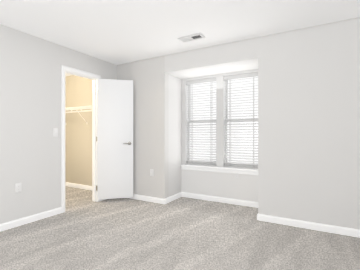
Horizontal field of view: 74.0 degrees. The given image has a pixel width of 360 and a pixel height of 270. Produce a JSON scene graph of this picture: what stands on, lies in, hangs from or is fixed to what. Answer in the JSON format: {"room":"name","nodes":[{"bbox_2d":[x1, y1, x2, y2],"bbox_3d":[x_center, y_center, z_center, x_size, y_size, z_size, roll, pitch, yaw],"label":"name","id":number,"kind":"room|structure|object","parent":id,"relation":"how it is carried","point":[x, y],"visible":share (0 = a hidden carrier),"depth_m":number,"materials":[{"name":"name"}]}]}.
{"room":"empty bedroom","nodes":[
{"label":"empty bedroom","id":0,"kind":"room"},
{"bbox_2d":[0,186,359,269],"bbox_3d":[-1.343,1.183,2.138,7.040,0.100,5.660,0,0,30],"label":"floor","id":1,"kind":"structure","parent":0,"point":[83,231],"depth_m":2.56,"materials":[{"name":"grey carpet"}]},
{"bbox_2d":[0,17,359,229],"bbox_3d":[-1.343,-0.087,2.138,7.040,2.440,5.660,0,0,30],"label":"wall","id":2,"kind":"structure","parent":0,"point":[308,124],"depth_m":3.10,"materials":[{"name":"white paint"}]},
{"bbox_2d":[15,183,20,192],"bbox_3d":[-2.013,0.658,2.976,0.008,0.115,0.070,0,0,30],"label":"outlet","id":3,"kind":"object","parent":2,"relation":"attached to","point":[17,187],"visible":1,"depth_m":2.96,"materials":[{"name":"white plastic"}]},
{"bbox_2d":[0,207,61,231],"bbox_3d":[-2.627,1.091,1.890,0.014,0.083,3.658,0,0,30],"label":"baseboard","id":4,"kind":"structure","parent":2,"relation":"attached to","point":[5,226],"depth_m":3.08,"materials":[{"name":"white paint"}]},
{"bbox_2d":[53,128,57,135],"bbox_3d":[-1.766,-0.037,3.397,0.019,0.115,0.070,0,0,30],"label":"light switch","id":5,"kind":"object","parent":2,"relation":"attached to","point":[55,131],"visible":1,"depth_m":3.40,"materials":[{"name":"white plastic"}]},
{"bbox_2d":[65,105,91,124],"bbox_3d":[-2.311,-0.391,5.007,2.273,0.337,0.309,0,0,30],"label":"closet shelf","id":6,"kind":"object","parent":2,"relation":"attached to","point":[80,108],"visible":0.38,"depth_m":4.73,"materials":[{"name":"white metal"}]},
{"bbox_2d":[65,182,91,189],"bbox_3d":[-2.238,1.091,5.136,2.280,0.083,0.014,0,0,30],"label":"baseboard","id":7,"kind":"structure","parent":2,"relation":"attached to","point":[74,185],"depth_m":5.08,"materials":[{"name":"white paint"}]},
{"bbox_2d":[61,65,100,212],"bbox_3d":[-1.603,0.059,3.825,0.155,2.148,0.719,0,0,30],"label":"door frame","id":8,"kind":"structure","parent":2,"relation":"attached to","point":[80,73],"depth_m":3.95,"materials":[{"name":"white paint"}]},
{"bbox_2d":[97,79,132,198],"bbox_3d":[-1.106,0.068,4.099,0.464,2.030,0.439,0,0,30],"label":"door","id":9,"kind":"structure","parent":2,"relation":"in","point":[115,138],"depth_m":4.08,"materials":[{"name":"white paint"}]},
{"bbox_2d":[130,194,165,203],"bbox_3d":[-0.713,1.091,4.176,1.080,0.083,0.014,0,0,30],"label":"baseboard","id":10,"kind":"structure","parent":2,"relation":"attached to","point":[139,197],"depth_m":4.06,"materials":[{"name":"white paint"}]},
{"bbox_2d":[166,192,181,203],"bbox_3d":[-0.113,1.091,4.153,0.014,0.083,0.540,0,0,30],"label":"baseboard","id":11,"kind":"structure","parent":2,"relation":"attached to","point":[178,195],"depth_m":4.15,"materials":[{"name":"white paint"}]},
{"bbox_2d":[181,69,257,174],"bbox_3d":[0.704,-0.200,4.097,1.488,1.657,0.200,0,0,30],"label":"window","id":12,"kind":"structure","parent":2,"relation":"in","point":[220,118],"depth_m":4.06,"materials":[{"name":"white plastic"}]},
{"bbox_2d":[186,77,215,165],"bbox_3d":[0.378,-0.223,4.251,0.586,1.526,0.072,0,0,30],"label":"window blinds","id":13,"kind":"object","parent":12,"relation":"attached to","point":[203,81],"visible":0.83,"depth_m":4.25,"materials":[{"name":"white plastic"}]},
{"bbox_2d":[224,72,257,168],"bbox_3d":[1.004,-0.223,3.896,0.586,1.526,0.072,0,0,30],"label":"window blinds","id":14,"kind":"object","parent":12,"relation":"attached to","point":[255,74],"visible":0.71,"depth_m":3.90,"materials":[{"name":"white plastic"}]},
{"bbox_2d":[182,192,257,207],"bbox_3d":[0.669,1.091,4.034,1.490,0.083,0.014,0,0,30],"label":"baseboard","id":15,"kind":"structure","parent":2,"relation":"attached to","point":[190,195],"depth_m":4.01,"materials":[{"name":"white paint"}]},
{"bbox_2d":[257,214,359,237],"bbox_3d":[1.826,1.091,2.732,1.838,0.083,0.014,0,0,30],"label":"baseboard","id":16,"kind":"structure","parent":2,"relation":"attached to","point":[260,217],"depth_m":2.87,"materials":[{"name":"white paint"}]},
{"bbox_2d":[0,0,359,75],"bbox_3d":[-1.343,-1.367,2.138,7.040,0.120,5.660,0,0,30],"label":"ceiling","id":17,"kind":"structure","parent":0,"point":[117,32],"depth_m":2.73,"materials":[{"name":"white paint"}]},
{"bbox_2d":[178,33,204,42],"bbox_3d":[0.154,-1.299,3.201,0.335,0.016,0.155,0,0,30],"label":"ceiling vent","id":18,"kind":"object","parent":17,"relation":"in","point":[198,36],"visible":1,"depth_m":3.20,"materials":[{"name":"white metal"}]},
{"label":"outside","id":19,"kind":"structure","parent":0,"visible":0},
{"bbox_2d":[190,77,257,162],"bbox_3d":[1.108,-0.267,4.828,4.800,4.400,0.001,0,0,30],"label":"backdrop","id":20,"kind":"structure","parent":19,"point":[229,95],"depth_m":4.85,"materials":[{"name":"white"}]}
]}

